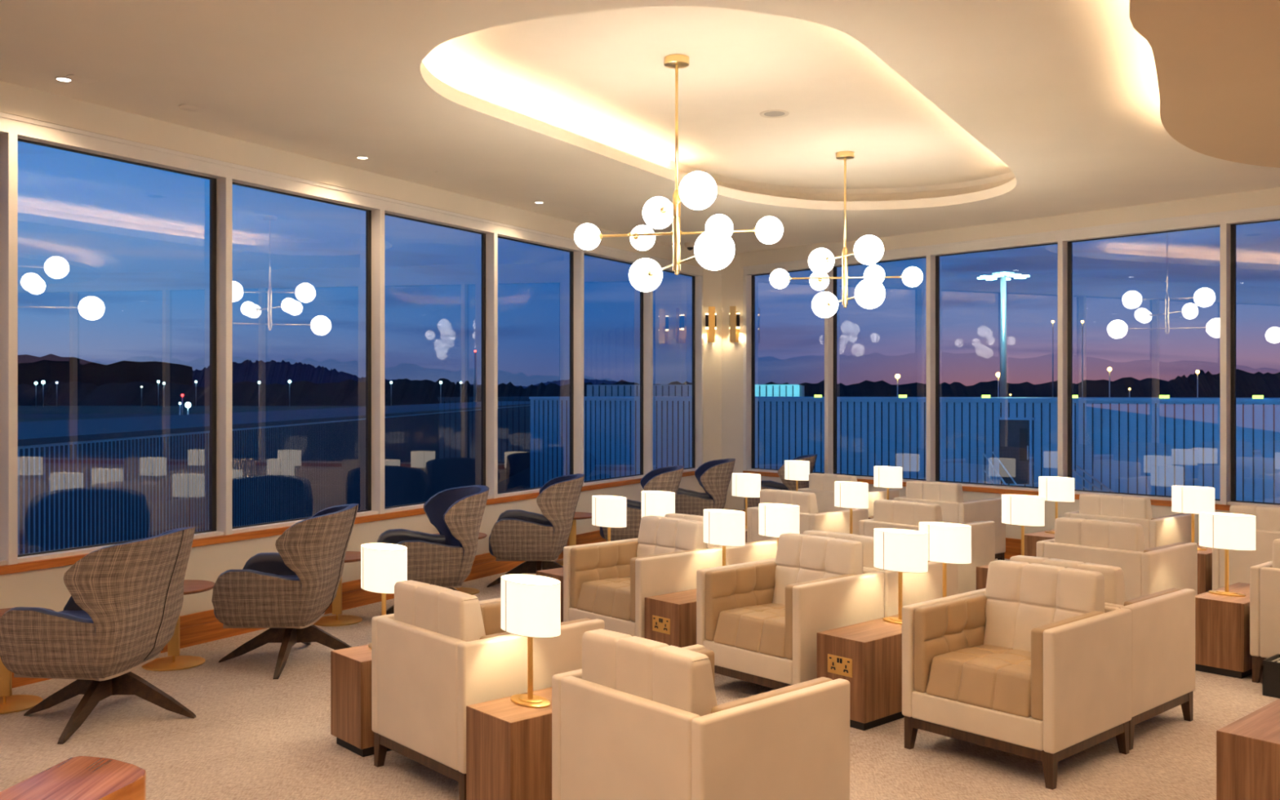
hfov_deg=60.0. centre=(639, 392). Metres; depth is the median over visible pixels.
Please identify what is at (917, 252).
window
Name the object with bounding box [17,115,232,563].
window
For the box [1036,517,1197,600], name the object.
armchair
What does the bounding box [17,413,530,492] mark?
ground
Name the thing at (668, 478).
chair
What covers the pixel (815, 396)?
light
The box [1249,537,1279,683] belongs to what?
armchair
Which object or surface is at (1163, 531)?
armchair
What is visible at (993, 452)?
stair rail
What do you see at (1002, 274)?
floodlight mast
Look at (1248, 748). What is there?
table
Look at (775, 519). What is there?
table lamp
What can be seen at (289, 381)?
mast
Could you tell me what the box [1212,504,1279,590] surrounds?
armchair
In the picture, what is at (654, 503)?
table lamp
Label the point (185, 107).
cover plate
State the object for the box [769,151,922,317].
globe chandelier
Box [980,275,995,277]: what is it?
lamp
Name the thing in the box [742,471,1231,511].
trim
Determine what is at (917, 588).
armchair
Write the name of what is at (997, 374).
mast
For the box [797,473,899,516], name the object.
armchair
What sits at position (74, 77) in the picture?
cover plate
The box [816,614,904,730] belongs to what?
table
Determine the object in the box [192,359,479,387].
hill
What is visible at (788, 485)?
chair
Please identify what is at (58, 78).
recessed light
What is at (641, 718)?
armchair
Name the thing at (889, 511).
cushion
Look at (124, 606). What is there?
chair
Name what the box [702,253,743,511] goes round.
wall
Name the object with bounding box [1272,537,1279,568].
cushion
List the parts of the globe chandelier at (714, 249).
globe, globe, globe, globe, arm, arm, stem, rod, arm, globe, globe, globe, globe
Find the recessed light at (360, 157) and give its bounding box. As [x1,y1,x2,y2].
[355,155,368,159]
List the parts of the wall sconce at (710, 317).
plate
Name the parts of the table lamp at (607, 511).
lamp shade, shade trim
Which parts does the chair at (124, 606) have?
leg, leg, leg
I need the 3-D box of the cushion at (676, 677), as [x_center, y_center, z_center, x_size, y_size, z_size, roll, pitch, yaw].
[0.044,1.004,3.602,0.184,0.408,0.540,0,0,-42]
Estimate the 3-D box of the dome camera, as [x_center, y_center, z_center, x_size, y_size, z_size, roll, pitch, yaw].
[0.561,-1.634,12.400,0.130,0.082,0.130,0,0,0]
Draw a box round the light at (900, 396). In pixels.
[898,395,906,397]
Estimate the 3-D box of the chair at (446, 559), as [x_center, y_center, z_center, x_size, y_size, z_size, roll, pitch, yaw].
[-1.460,1.137,7.900,0.860,0.925,0.860,0,0,-22]
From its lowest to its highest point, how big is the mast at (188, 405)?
3.996 m
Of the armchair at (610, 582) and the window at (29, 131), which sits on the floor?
the armchair at (610, 582)
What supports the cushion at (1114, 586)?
on the armchair at (1163, 622)
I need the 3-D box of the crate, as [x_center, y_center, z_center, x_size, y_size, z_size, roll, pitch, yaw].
[3.509,1.508,5.789,0.220,0.185,0.400,0,0,-42]
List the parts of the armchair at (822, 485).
panel, arm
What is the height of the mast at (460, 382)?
8.866 m
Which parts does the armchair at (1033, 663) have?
leg, arm, rail, rail, leg, arm, panel, leg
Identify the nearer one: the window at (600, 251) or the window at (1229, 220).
the window at (1229, 220)
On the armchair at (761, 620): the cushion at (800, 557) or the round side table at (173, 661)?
the cushion at (800, 557)
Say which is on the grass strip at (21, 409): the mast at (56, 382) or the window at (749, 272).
the mast at (56, 382)
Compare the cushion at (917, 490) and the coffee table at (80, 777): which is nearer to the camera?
the coffee table at (80, 777)
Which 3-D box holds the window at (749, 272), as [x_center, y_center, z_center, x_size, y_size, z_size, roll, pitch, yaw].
[1.694,-0.292,12.868,0.134,2.475,1.230,0,0,-42]
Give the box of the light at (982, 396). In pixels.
[981,395,990,397]
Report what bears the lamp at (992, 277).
attached to the floodlight mast at (1002, 274)
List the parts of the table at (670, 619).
socket plate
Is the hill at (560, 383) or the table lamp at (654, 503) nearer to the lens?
the table lamp at (654, 503)
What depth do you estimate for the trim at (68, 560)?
7.50 m
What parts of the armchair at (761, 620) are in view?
arm, rail, rail, arm, panel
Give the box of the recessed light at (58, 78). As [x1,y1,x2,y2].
[54,76,71,82]
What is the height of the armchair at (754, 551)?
0.800 m
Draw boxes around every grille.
[764,111,784,116]
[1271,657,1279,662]
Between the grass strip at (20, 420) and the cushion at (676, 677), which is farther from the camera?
the grass strip at (20, 420)
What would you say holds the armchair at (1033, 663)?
on the floor
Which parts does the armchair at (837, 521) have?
arm, panel, arm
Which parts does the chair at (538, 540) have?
leg, leg, leg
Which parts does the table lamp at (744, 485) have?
shade trim, lamp shade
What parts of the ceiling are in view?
dropped panel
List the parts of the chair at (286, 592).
leg, leg, leg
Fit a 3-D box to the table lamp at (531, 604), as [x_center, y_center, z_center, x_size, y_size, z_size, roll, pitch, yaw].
[-0.417,0.943,4.216,0.169,0.466,0.307,0,0,-42]
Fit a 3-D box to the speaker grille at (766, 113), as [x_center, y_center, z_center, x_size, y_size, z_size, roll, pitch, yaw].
[0.900,-1.868,7.426,0.140,0.002,0.140,0,0,0]
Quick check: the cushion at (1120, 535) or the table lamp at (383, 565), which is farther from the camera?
the cushion at (1120, 535)
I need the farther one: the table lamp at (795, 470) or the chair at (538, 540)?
the table lamp at (795, 470)
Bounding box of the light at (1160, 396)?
[1159,395,1169,398]
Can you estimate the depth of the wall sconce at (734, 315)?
13.24 m
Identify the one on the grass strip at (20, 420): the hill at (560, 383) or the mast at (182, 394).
the mast at (182, 394)
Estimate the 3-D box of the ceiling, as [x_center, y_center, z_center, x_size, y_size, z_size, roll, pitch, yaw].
[4.003,-1.735,-0.430,19.555,0.570,21.886,0,0,29]
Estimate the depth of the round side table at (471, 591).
8.91 m
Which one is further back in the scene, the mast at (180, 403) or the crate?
the mast at (180, 403)
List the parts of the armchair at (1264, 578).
leg, arm, panel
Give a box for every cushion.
[57,609,92,619]
[394,580,485,641]
[488,532,493,555]
[576,577,630,621]
[582,628,717,716]
[600,526,604,538]
[636,515,707,557]
[664,513,727,546]
[713,603,785,657]
[760,488,817,514]
[772,533,862,604]
[803,529,882,569]
[808,473,857,491]
[873,499,942,525]
[906,480,964,502]
[925,644,1031,717]
[983,560,1104,651]
[1008,555,1126,605]
[1054,517,1145,552]
[1079,493,1152,519]
[1229,504,1279,531]
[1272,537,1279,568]
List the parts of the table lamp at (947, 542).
shade trim, lamp shade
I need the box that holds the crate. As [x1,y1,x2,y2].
[1262,653,1279,698]
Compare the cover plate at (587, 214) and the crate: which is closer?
the crate
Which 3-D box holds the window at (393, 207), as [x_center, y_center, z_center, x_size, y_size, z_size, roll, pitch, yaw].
[-1.671,-0.292,9.223,0.134,2.475,1.443,0,0,29]
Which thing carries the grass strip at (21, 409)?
on the ground at (522, 480)
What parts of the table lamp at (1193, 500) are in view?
shade trim, lamp shade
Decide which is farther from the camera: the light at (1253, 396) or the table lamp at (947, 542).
the light at (1253, 396)
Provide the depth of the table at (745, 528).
9.45 m
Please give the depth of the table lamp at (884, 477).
10.54 m
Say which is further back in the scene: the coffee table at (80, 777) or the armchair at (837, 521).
the armchair at (837, 521)
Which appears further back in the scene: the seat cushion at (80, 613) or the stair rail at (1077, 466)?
the stair rail at (1077, 466)
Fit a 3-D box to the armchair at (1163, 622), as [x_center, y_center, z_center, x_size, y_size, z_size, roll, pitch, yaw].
[2.212,1.200,5.454,0.705,0.800,0.730,0,0,-42]
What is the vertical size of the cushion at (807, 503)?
0.408 m
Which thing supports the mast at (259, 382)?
on the grass strip at (21, 409)
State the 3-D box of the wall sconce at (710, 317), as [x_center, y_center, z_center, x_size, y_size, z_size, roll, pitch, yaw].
[0.854,-0.820,13.363,0.134,0.430,0.105,0,0,-10]
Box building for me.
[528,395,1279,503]
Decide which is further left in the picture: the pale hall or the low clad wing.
the low clad wing
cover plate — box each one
[66,74,97,83]
[178,104,205,111]
[586,213,600,215]
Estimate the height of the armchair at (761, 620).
0.800 m
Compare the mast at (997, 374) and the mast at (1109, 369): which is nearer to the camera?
the mast at (997, 374)
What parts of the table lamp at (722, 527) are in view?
lamp shade, shade trim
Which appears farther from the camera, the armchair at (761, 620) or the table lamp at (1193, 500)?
the table lamp at (1193, 500)
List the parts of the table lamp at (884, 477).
lamp shade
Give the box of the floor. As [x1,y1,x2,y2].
[0,558,1279,799]
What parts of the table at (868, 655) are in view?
socket plate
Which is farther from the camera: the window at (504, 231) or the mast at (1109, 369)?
the mast at (1109, 369)
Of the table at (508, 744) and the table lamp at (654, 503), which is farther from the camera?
the table lamp at (654, 503)
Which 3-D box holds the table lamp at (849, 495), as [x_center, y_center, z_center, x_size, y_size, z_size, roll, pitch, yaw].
[1.670,0.943,8.767,0.169,0.466,0.307,0,0,-42]
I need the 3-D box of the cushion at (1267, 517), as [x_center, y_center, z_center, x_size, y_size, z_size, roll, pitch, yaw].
[4.463,1.004,7.803,0.184,0.408,0.540,0,0,-42]
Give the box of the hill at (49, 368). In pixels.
[17,353,192,386]
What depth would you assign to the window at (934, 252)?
11.36 m
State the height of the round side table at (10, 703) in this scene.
0.459 m
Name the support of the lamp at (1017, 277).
attached to the floodlight mast at (1002, 274)
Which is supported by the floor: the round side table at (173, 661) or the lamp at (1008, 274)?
the round side table at (173, 661)
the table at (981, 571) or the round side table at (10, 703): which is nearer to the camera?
the round side table at (10, 703)
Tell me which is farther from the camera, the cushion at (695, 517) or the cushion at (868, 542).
the cushion at (695, 517)
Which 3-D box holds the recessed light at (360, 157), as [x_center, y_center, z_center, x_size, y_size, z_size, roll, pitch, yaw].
[-1.977,-1.673,7.896,0.085,0.005,0.085,0,0,0]
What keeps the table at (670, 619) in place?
on the floor
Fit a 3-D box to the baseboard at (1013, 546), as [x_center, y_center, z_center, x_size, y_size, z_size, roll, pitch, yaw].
[7.883,1.500,5.849,0.016,0.200,19.929,0,0,-42]
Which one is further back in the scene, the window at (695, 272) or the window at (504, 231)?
the window at (695, 272)
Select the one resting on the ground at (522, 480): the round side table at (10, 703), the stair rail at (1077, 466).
the stair rail at (1077, 466)
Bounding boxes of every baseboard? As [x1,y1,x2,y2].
[12,529,606,688]
[742,509,1021,559]
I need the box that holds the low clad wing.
[17,400,530,554]
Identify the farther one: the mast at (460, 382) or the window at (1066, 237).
the mast at (460, 382)
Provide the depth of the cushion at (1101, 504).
8.62 m
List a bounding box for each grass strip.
[17,405,365,413]
[17,417,102,422]
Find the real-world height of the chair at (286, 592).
0.925 m
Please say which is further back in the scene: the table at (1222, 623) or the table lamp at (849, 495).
the table lamp at (849, 495)
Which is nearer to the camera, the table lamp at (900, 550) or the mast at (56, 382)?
the table lamp at (900, 550)
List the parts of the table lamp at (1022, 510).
lamp shade, shade trim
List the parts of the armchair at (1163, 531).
arm, panel, arm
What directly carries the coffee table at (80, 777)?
on the floor
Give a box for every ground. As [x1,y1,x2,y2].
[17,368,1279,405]
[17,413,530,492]
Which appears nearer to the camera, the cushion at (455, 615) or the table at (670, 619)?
the cushion at (455, 615)
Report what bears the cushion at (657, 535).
on the armchair at (610, 582)
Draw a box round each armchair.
[371,580,604,799]
[551,628,849,799]
[563,515,722,638]
[664,513,777,565]
[696,533,884,688]
[746,488,868,542]
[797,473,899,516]
[803,529,958,617]
[858,499,995,594]
[893,480,1005,559]
[902,560,1131,790]
[1008,555,1195,750]
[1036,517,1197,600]
[1064,493,1191,549]
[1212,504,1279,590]
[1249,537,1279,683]
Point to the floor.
(252, 735)
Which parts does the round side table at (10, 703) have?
plate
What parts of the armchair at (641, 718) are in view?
arm, panel, arm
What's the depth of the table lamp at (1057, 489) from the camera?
9.22 m
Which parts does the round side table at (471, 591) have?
plate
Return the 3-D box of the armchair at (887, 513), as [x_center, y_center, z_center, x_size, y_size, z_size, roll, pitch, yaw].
[2.152,1.200,8.326,0.705,0.800,0.730,0,0,-42]
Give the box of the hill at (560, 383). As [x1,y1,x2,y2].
[470,377,847,388]
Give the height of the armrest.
0.210 m
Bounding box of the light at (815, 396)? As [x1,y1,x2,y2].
[813,395,822,397]
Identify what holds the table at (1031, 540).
on the floor
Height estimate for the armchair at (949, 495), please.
0.800 m
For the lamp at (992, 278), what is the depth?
96.23 m
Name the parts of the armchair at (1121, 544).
arm, panel, arm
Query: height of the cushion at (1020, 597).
0.408 m
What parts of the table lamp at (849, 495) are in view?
lamp shade, shade trim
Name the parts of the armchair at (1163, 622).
panel, leg, arm, rail, leg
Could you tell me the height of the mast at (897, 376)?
7.919 m
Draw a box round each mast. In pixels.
[55,381,57,407]
[178,402,181,414]
[181,393,183,414]
[185,402,191,414]
[257,381,260,407]
[288,380,291,407]
[459,381,462,402]
[473,350,476,401]
[894,373,900,396]
[977,271,1029,396]
[995,372,999,396]
[1051,320,1053,397]
[1080,320,1084,397]
[1106,367,1111,397]
[1195,369,1199,397]
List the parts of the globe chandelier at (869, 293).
globe, globe, globe, globe, arm, arm, stem, rod, arm, globe, globe, globe, globe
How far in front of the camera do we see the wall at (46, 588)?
7.45 m
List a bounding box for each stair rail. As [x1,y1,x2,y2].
[982,451,1017,485]
[1072,465,1114,492]
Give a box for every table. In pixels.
[0,607,54,714]
[0,755,146,799]
[142,579,215,671]
[313,551,362,626]
[330,644,391,756]
[434,532,487,595]
[466,687,551,799]
[536,567,563,622]
[555,511,591,566]
[644,588,696,647]
[745,528,746,542]
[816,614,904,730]
[976,555,1032,590]
[1024,528,1054,556]
[1195,582,1252,678]
[1196,542,1212,594]
[1216,698,1279,799]
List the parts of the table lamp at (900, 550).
lamp shade, shade trim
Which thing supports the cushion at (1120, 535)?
on the armchair at (1121, 544)
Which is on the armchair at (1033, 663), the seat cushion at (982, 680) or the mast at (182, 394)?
the seat cushion at (982, 680)
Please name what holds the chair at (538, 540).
on the floor
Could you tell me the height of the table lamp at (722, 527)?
0.466 m
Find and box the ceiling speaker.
[759,109,789,118]
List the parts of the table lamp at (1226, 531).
shade trim, lamp shade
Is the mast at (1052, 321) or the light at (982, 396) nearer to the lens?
the light at (982, 396)
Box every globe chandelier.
[574,53,782,292]
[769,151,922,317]
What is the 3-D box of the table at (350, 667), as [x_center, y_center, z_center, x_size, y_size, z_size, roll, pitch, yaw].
[-1.043,1.388,5.192,0.730,0.424,0.290,0,0,-42]
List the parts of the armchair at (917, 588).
panel, arm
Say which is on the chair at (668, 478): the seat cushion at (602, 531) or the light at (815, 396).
the seat cushion at (602, 531)
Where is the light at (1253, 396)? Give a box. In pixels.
[1252,395,1263,398]
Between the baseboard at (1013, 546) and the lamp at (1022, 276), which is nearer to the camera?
the baseboard at (1013, 546)
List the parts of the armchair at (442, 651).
leg, rail, panel, arm, leg, arm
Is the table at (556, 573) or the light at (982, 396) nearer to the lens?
the table at (556, 573)
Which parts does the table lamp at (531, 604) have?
shade trim, lamp shade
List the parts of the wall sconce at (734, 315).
plate, plate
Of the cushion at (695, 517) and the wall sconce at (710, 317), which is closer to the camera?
the cushion at (695, 517)
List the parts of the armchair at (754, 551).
panel, arm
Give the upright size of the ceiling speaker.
0.007 m
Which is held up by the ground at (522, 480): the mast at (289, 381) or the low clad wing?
the low clad wing
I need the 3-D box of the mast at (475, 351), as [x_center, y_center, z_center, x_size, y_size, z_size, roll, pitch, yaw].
[-44.589,-3.279,300.000,0.988,16.558,0.988,0,0,0]
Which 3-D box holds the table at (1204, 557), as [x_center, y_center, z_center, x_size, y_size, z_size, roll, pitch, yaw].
[4.296,1.388,8.426,0.730,0.424,0.290,0,0,-42]
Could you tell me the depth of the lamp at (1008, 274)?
93.67 m
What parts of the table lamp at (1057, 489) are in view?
lamp shade, shade trim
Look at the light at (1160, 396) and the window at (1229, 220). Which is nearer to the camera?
the window at (1229, 220)
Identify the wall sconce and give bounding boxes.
[705,306,716,342]
[729,306,739,342]
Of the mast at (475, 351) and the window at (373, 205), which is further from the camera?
the mast at (475, 351)
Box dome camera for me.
[684,242,695,250]
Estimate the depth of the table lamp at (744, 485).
9.60 m
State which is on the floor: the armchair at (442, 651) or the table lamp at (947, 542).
the armchair at (442, 651)
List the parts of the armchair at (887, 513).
arm, panel, arm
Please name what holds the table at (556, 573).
on the floor
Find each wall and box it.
[0,80,703,616]
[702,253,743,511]
[739,187,1279,543]
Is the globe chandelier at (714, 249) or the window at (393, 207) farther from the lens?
the window at (393, 207)
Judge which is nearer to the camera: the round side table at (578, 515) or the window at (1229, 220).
the window at (1229, 220)
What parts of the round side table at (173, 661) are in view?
plate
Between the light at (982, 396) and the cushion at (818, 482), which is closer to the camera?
the cushion at (818, 482)
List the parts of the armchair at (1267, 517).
arm, panel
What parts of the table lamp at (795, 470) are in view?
lamp shade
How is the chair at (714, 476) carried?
on the floor
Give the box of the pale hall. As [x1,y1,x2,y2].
[586,384,804,396]
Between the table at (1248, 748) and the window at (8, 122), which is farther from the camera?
the window at (8, 122)
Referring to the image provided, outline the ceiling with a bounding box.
[0,0,1279,253]
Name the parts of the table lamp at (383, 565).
lamp shade, shade trim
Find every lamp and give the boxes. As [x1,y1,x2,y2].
[360,542,407,648]
[500,573,560,708]
[591,495,626,541]
[641,490,675,517]
[703,508,745,565]
[732,472,760,528]
[758,502,799,546]
[784,460,809,491]
[834,481,868,533]
[873,466,902,499]
[873,528,928,624]
[918,521,971,597]
[977,275,996,279]
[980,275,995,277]
[986,276,998,279]
[1001,493,1044,555]
[1007,273,1021,276]
[1008,275,1026,279]
[1017,275,1029,277]
[1038,475,1074,533]
[1171,485,1214,550]
[1199,511,1255,596]
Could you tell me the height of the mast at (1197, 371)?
8.921 m
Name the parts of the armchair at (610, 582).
arm, rail, arm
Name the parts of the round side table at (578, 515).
plate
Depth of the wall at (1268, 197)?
10.39 m
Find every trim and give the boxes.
[0,471,694,574]
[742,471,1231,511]
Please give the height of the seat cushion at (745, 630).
0.183 m
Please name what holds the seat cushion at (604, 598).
on the armchair at (610, 582)
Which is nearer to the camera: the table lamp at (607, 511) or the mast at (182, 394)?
the table lamp at (607, 511)
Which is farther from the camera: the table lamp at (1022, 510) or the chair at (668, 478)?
the chair at (668, 478)
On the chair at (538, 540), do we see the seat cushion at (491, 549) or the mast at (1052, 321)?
the seat cushion at (491, 549)
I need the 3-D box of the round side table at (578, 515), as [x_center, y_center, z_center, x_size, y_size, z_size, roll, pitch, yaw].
[-0.630,1.371,10.380,0.464,0.459,0.464,0,0,-6]
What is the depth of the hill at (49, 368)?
466.14 m
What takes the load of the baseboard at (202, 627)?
attached to the wall at (46, 588)
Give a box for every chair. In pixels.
[0,526,195,744]
[211,503,358,679]
[376,484,488,615]
[486,473,585,587]
[600,465,684,541]
[675,457,735,515]
[744,453,817,510]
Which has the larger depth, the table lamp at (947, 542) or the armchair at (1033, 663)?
the table lamp at (947, 542)
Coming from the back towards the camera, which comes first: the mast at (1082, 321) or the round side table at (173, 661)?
the mast at (1082, 321)
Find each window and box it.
[0,111,17,565]
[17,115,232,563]
[231,163,385,533]
[384,197,497,512]
[497,222,583,497]
[583,244,653,485]
[652,257,703,472]
[742,259,824,473]
[824,245,926,481]
[925,231,1057,491]
[1057,212,1220,504]
[1219,204,1279,506]
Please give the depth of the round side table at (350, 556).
7.75 m
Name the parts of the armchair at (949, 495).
arm, panel, arm, rail, leg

